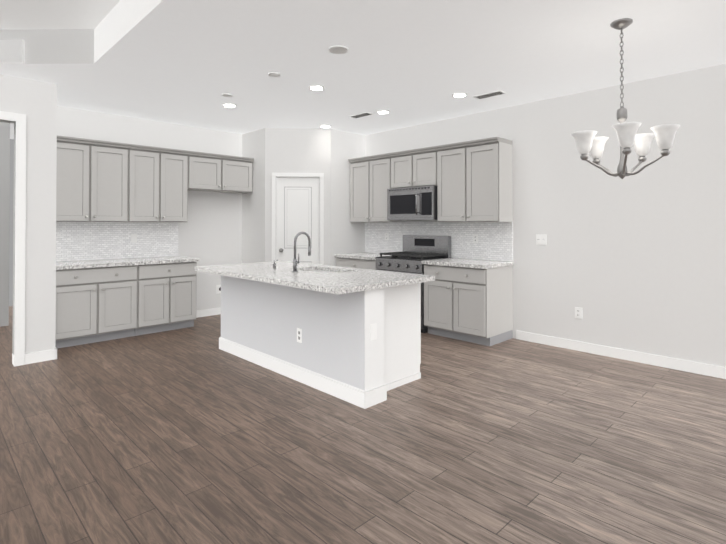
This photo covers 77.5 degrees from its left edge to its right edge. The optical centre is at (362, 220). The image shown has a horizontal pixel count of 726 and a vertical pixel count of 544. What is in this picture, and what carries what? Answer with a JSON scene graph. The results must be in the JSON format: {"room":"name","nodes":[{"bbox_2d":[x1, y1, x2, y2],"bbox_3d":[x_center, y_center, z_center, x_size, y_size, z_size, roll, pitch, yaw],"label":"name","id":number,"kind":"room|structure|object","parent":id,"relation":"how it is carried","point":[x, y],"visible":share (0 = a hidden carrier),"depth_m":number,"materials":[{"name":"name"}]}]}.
{"room":"kitchen","nodes":[
{"label":"kitchen","id":0,"kind":"room"},
{"bbox_2d":[0,122,9,326],"bbox_3d":[-6.821,0.006,3.999,5.850,2.740,0.100,1,-1,-44],"label":"wall","id":1,"kind":"structure","parent":0,"point":[4,207],"depth_m":5.98,"materials":[{"name":"grey paint"}]},
{"bbox_2d":[0,40,24,63],"bbox_3d":[-3.777,-1.465,3.940,1.655,0.198,0.025,0,-1,1],"label":"step","id":2,"kind":"structure","parent":0,"point":[12,51],"depth_m":3.92,"materials":[{"name":"paint"}]},
{"bbox_2d":[0,74,56,353],"bbox_3d":[-5.236,-0.008,2.471,5.970,2.740,0.120,1,-1,-44],"label":"wall","id":3,"kind":"structure","parent":0,"point":[35,102],"depth_m":4.42,"materials":[{"name":"paint"}]},
{"bbox_2d":[0,111,25,366],"bbox_3d":[-3.664,0.179,4.001,1.080,2.395,0.139,1,-1,-44],"label":"door frame","id":4,"kind":"structure","parent":3,"relation":"attached to","point":[18,120],"depth_m":4.30,"materials":[{"name":"white wood"}]},
{"bbox_2d":[25,348,56,364],"bbox_3d":[-3.144,1.330,4.420,0.263,0.100,0.014,1,-1,-44],"label":"baseboard","id":5,"kind":"structure","parent":3,"relation":"attached to","point":[46,355],"depth_m":4.42,"materials":[{"name":"white wood"}]},
{"bbox_2d":[0,0,119,29],"bbox_3d":[-1.740,-1.761,-1.109,6.220,0.100,12.470,1,-1,-44],"label":"ceiling","id":6,"kind":"structure","parent":0,"point":[47,14],"depth_m":3.65,"materials":[{"name":"paint"}]},
{"bbox_2d":[57,106,241,310],"bbox_3d":[-2.395,0.030,6.628,4.150,2.740,0.150,1,-1,-44],"label":"wall","id":7,"kind":"structure","parent":0,"point":[210,232],"depth_m":6.54,"materials":[{"name":"paint"}]},
{"bbox_2d":[56,136,135,221],"bbox_3d":[-3.284,-0.451,5.418,0.933,0.940,0.330,1,-1,-44],"label":"upper cabinet","id":8,"kind":"object","parent":7,"relation":"attached to","point":[101,181],"depth_m":5.32,"materials":[{"name":"wood"}]},
{"bbox_2d":[56,222,177,261],"bbox_3d":[-3.159,0.257,5.765,1.608,0.468,0.008,1,-1,-44],"label":"backsplash","id":9,"kind":"structure","parent":7,"relation":"attached to","point":[78,241],"depth_m":5.75,"materials":[{"name":"white tile"}]},
{"bbox_2d":[131,234,136,242],"bbox_3d":[-2.995,0.236,5.917,0.075,0.115,0.006,1,-1,-44],"label":"outlet","id":10,"kind":"object","parent":7,"relation":"attached to","point":[133,238],"visible":1,"depth_m":5.91,"materials":[{"name":"white plastic"}]},
{"bbox_2d":[136,145,191,221],"bbox_3d":[-2.762,-0.446,5.931,0.819,0.940,0.330,1,-1,-44],"label":"upper cabinet","id":11,"kind":"object","parent":7,"relation":"attached to","point":[161,173],"depth_m":5.86,"materials":[{"name":"wood"}]},
{"bbox_2d":[196,307,220,317],"bbox_3d":[-2.224,1.351,6.669,0.970,0.100,0.014,1,-1,-44],"label":"baseboard","id":12,"kind":"structure","parent":7,"relation":"attached to","point":[214,311],"depth_m":6.62,"materials":[{"name":"white wood"}]},
{"bbox_2d":[216,285,220,293],"bbox_3d":[-2.131,1.027,6.764,0.130,0.130,0.014,1,-1,-44],"label":"outlet","id":13,"kind":"object","parent":7,"relation":"attached to","point":[218,289],"visible":0.65,"depth_m":6.74,"materials":[{"name":"white plastic"}]},
{"bbox_2d":[188,152,252,193],"bbox_3d":[-2.118,-0.665,6.566,0.984,0.490,0.330,1,-1,-44],"label":"upper cabinet","id":14,"kind":"object","parent":7,"relation":"attached to","point":[207,172],"depth_m":6.43,"materials":[{"name":"wood"}]},
{"bbox_2d":[242,128,264,263],"bbox_3d":[-1.612,0.032,6.830,0.110,2.740,0.660,1,-1,-44],"label":"wall","id":15,"kind":"structure","parent":0,"point":[253,219],"depth_m":6.75,"materials":[{"name":"paint"}]},
{"bbox_2d":[265,128,330,264],"bbox_3d":[-0.950,0.030,6.645,0.951,2.740,0.110,0,-1,-4],"label":"wall","id":16,"kind":"structure","parent":0,"point":[292,150],"depth_m":6.60,"materials":[{"name":"paint"}]},
{"bbox_2d":[272,173,323,264],"bbox_3d":[-0.949,0.354,6.605,0.750,2.092,0.174,0,-1,-4],"label":"door","id":17,"kind":"structure","parent":16,"relation":"attached to","point":[297,203],"depth_m":6.59,"materials":[{"name":"white wood"}]},
{"bbox_2d":[331,129,364,265],"bbox_3d":[-0.259,0.033,6.911,0.705,2.740,0.110,1,-1,-44],"label":"wall","id":18,"kind":"structure","parent":0,"point":[347,236],"depth_m":6.80,"materials":[{"name":"paint"}]},
{"bbox_2d":[0,306,725,543],"bbox_3d":[-1.169,1.383,1.407,10.300,0.060,15.000,1,-1,-44],"label":"floor","id":19,"kind":"structure","parent":0,"point":[194,434],"depth_m":2.68,"materials":[{"name":"brown wood"}]},
{"bbox_2d":[55,264,146,347],"bbox_3d":[-3.178,0.958,5.313,0.955,0.860,0.610,1,-1,-44],"label":"base cabinet","id":20,"kind":"object","parent":19,"relation":"on","point":[103,300],"depth_m":5.10,"materials":[{"name":"wood"}]},
{"bbox_2d":[56,256,198,271],"bbox_3d":[-2.928,0.510,5.542,1.628,0.040,0.640,1,-1,-44],"label":"countertop","id":21,"kind":"structure","parent":20,"relation":"on","point":[168,259],"depth_m":5.37,"materials":[{"name":"grey stone"}]},
{"bbox_2d":[147,260,198,333],"bbox_3d":[-2.656,0.963,5.826,0.797,0.860,0.610,1,-1,-44],"label":"base cabinet","id":22,"kind":"object","parent":19,"relation":"on","point":[171,288],"depth_m":5.66,"materials":[{"name":"wood"}]},
{"bbox_2d":[219,276,434,408],"bbox_3d":[-0.476,0.950,4.379,0.831,0.860,2.240,1,-1,-44],"label":"kitchen island","id":23,"kind":"object","parent":19,"relation":"on","point":[350,335],"depth_m":3.77,"materials":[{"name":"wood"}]},
{"bbox_2d":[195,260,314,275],"bbox_3d":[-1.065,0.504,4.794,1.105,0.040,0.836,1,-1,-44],"label":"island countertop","id":24,"kind":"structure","parent":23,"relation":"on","point":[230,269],"depth_m":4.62,"materials":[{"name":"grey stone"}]},
{"bbox_2d":[271,260,278,267],"bbox_3d":[-0.878,0.438,4.533,0.057,0.086,0.032,1,-1,-44],"label":"soap dispenser","id":25,"kind":"object","parent":24,"relation":"on","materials":[{"name":"silver metal"}]},
{"bbox_2d":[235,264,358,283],"bbox_3d":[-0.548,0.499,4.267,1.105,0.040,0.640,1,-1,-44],"label":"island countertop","id":26,"kind":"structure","parent":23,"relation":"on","point":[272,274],"depth_m":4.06,"materials":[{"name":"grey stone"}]},
{"bbox_2d":[291,232,310,271],"bbox_3d":[-0.562,0.293,4.260,0.216,0.372,0.118,1,-1,-44],"label":"faucet","id":27,"kind":"object","parent":26,"relation":"on","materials":[{"name":"silver metal"}]},
{"bbox_2d":[299,268,330,271],"bbox_3d":[-0.407,0.610,4.405,0.404,0.204,0.664,1,-1,-44],"label":"sink","id":28,"kind":"object","parent":26,"relation":"in","point":[300,269],"depth_m":4.66,"materials":[{"name":"silver metal"}]},
{"bbox_2d":[275,268,434,295],"bbox_3d":[-0.050,0.494,3.761,1.105,0.040,0.780,1,-1,-44],"label":"island countertop","id":29,"kind":"structure","parent":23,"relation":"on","point":[365,280],"depth_m":3.58,"materials":[{"name":"grey stone"}]},
{"bbox_2d":[334,252,391,269],"bbox_3d":[0.094,0.950,6.583,0.644,0.900,0.834,1,-1,-44],"label":"base cabinet","id":30,"kind":"object","parent":19,"relation":"on","point":[364,260],"visible":0.29,"depth_m":6.41,"materials":[{"name":"wood"}]},
{"bbox_2d":[376,235,450,332],"bbox_3d":[0.642,0.799,5.986,0.692,1.190,0.783,1,-1,-44],"label":"range","id":31,"kind":"object","parent":19,"relation":"on","point":[417,249],"visible":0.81,"depth_m":5.94,"materials":[{"name":"silver metal"}]},
{"bbox_2d":[421,258,513,345],"bbox_3d":[1.242,0.939,5.413,0.644,0.900,0.868,1,-1,-44],"label":"base cabinet","id":32,"kind":"object","parent":19,"relation":"on","point":[469,300],"visible":1,"depth_m":5.17,"materials":[{"name":"wood"}]},
{"bbox_2d":[0,0,725,138],"bbox_3d":[-1.224,-1.589,1.276,10.300,0.400,15.150,1,-1,-44],"label":"ceiling","id":33,"kind":"structure","parent":0,"point":[407,63],"depth_m":3.87,"materials":[{"name":"paint"}]},
{"bbox_2d":[222,93,231,96],"bbox_3d":[-1.466,-1.350,4.882,0.110,0.012,0.110,1,-1,-44],"label":"detector","id":34,"kind":"object","parent":33,"relation":"attached to","point":[226,95],"visible":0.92,"depth_m":4.87,"materials":[{"name":"white plastic"}]},
{"bbox_2d":[222,103,236,107],"bbox_3d":[-1.565,-1.346,5.309,0.164,0.011,0.164,1,-1,-44],"label":"recessed light","id":35,"kind":"object","parent":33,"relation":"in","point":[230,105],"visible":0.94,"depth_m":5.29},
{"bbox_2d":[268,72,279,76],"bbox_3d":[-0.826,-1.356,4.215,0.110,0.012,0.110,1,-1,-44],"label":"detector","id":36,"kind":"object","parent":33,"relation":"attached to","point":[273,74],"visible":0.98,"depth_m":4.19,"materials":[{"name":"white plastic"}]},
{"bbox_2d":[309,85,324,90],"bbox_3d":[-0.474,-1.353,4.626,0.164,0.011,0.164,1,-1,-44],"label":"recessed light","id":37,"kind":"object","parent":33,"relation":"in","point":[316,87],"visible":0.94,"depth_m":4.60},
{"bbox_2d":[329,45,347,53],"bbox_3d":[-0.195,-1.361,3.614,0.150,0.012,0.150,1,-1,-44],"label":"detector","id":38,"kind":"object","parent":33,"relation":"attached to","point":[337,49],"visible":0.94,"depth_m":3.59,"materials":[{"name":"white plastic"}]},
{"bbox_2d":[349,112,372,117],"bbox_3d":[-0.023,-1.343,5.785,0.130,0.010,0.320,1,-1,-44],"label":"ceiling vent","id":39,"kind":"object","parent":33,"relation":"in","point":[361,115],"visible":1,"depth_m":5.78,"materials":[{"name":"white metal"}]},
{"bbox_2d":[377,110,389,113],"bbox_3d":[0.254,-1.343,5.619,0.164,0.011,0.164,1,-1,-44],"label":"recessed light","id":40,"kind":"object","parent":33,"relation":"in","point":[383,111],"visible":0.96,"depth_m":5.60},
{"bbox_2d":[452,93,466,97],"bbox_3d":[1.043,-1.350,4.884,0.164,0.011,0.164,1,-1,-44],"label":"recessed light","id":41,"kind":"object","parent":33,"relation":"in","point":[457,95],"visible":0.98,"depth_m":4.88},
{"bbox_2d":[473,90,505,98],"bbox_3d":[1.365,-1.351,4.878,0.130,0.010,0.320,1,-1,-44],"label":"ceiling vent","id":42,"kind":"object","parent":33,"relation":"in","point":[490,94],"visible":1,"depth_m":4.85,"materials":[{"name":"white metal"}]},
{"bbox_2d":[572,18,679,178],"bbox_3d":[1.810,-0.828,3.123,0.641,1.088,0.626,1,-1,-44],"label":"chandelier","id":43,"kind":"object","parent":33,"relation":"hanging from","point":[587,141],"visible":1,"depth_m":3.11,"materials":[{"name":"white glass"}]},
{"bbox_2d":[365,64,725,366],"bbox_3d":[3.343,0.005,3.854,0.150,2.740,12.150,1,-1,-44],"label":"wall","id":44,"kind":"structure","parent":0,"point":[636,262],"depth_m":4.54,"materials":[{"name":"paint"}]},
{"bbox_2d":[349,153,405,222],"bbox_3d":[0.205,-0.439,6.706,0.330,0.940,0.833,1,-1,-44],"label":"upper cabinet","id":45,"kind":"object","parent":44,"relation":"attached to","point":[370,177],"depth_m":6.57,"materials":[{"name":"wood"}]},
{"bbox_2d":[392,146,435,188],"bbox_3d":[0.774,-0.677,6.129,0.330,0.475,0.785,1,-1,-44],"label":"upper cabinet","id":46,"kind":"object","parent":44,"relation":"attached to","point":[417,167],"depth_m":5.99,"materials":[{"name":"wood"}]},
{"bbox_2d":[387,186,437,219],"bbox_3d":[0.730,-0.218,6.082,0.446,0.430,0.779,1,-1,-44],"label":"microwave","id":47,"kind":"object","parent":46,"relation":"attached to","point":[414,203],"visible":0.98,"depth_m":5.91,"materials":[{"name":"silver metal"}]},
{"bbox_2d":[365,222,512,261],"bbox_3d":[0.899,0.262,6.228,0.008,0.468,2.478,1,-1,-44],"label":"backsplash","id":48,"kind":"structure","parent":44,"relation":"attached to","point":[495,241],"depth_m":5.87,"materials":[{"name":"white tile"}]},
{"bbox_2d":[436,137,512,221],"bbox_3d":[1.350,-0.450,5.540,0.330,0.940,0.856,1,-1,-44],"label":"upper cabinet","id":49,"kind":"object","parent":44,"relation":"attached to","point":[471,180],"depth_m":5.34,"materials":[{"name":"wood"}]},
{"bbox_2d":[473,234,477,242],"bbox_3d":[1.413,0.232,5.692,0.008,0.115,0.075,1,-1,-44],"label":"outlet","id":50,"kind":"object","parent":44,"relation":"attached to","point":[475,238],"visible":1,"depth_m":5.69,"materials":[{"name":"white plastic"}]},
{"bbox_2d":[536,234,546,244],"bbox_3d":[2.007,0.216,5.098,0.010,0.115,0.120,1,-1,-44],"label":"light switch","id":51,"kind":"object","parent":44,"relation":"attached to","point":[541,239],"visible":1,"depth_m":5.09,"materials":[{"name":"white plastic"}]},
{"bbox_2d":[575,307,581,318],"bbox_3d":[2.288,0.984,4.806,0.008,0.115,0.075,1,-1,-44],"label":"outlet","id":52,"kind":"object","parent":44,"relation":"attached to","point":[578,312],"visible":1,"depth_m":4.80,"materials":[{"name":"white plastic"}]},
{"bbox_2d":[516,330,725,378],"bbox_3d":[4.669,1.311,2.375,0.014,0.100,8.200,1,-1,-44],"label":"baseboard","id":53,"kind":"structure","parent":44,"relation":"attached to","point":[618,353],"depth_m":4.46,"materials":[{"name":"white wood"}]}
]}

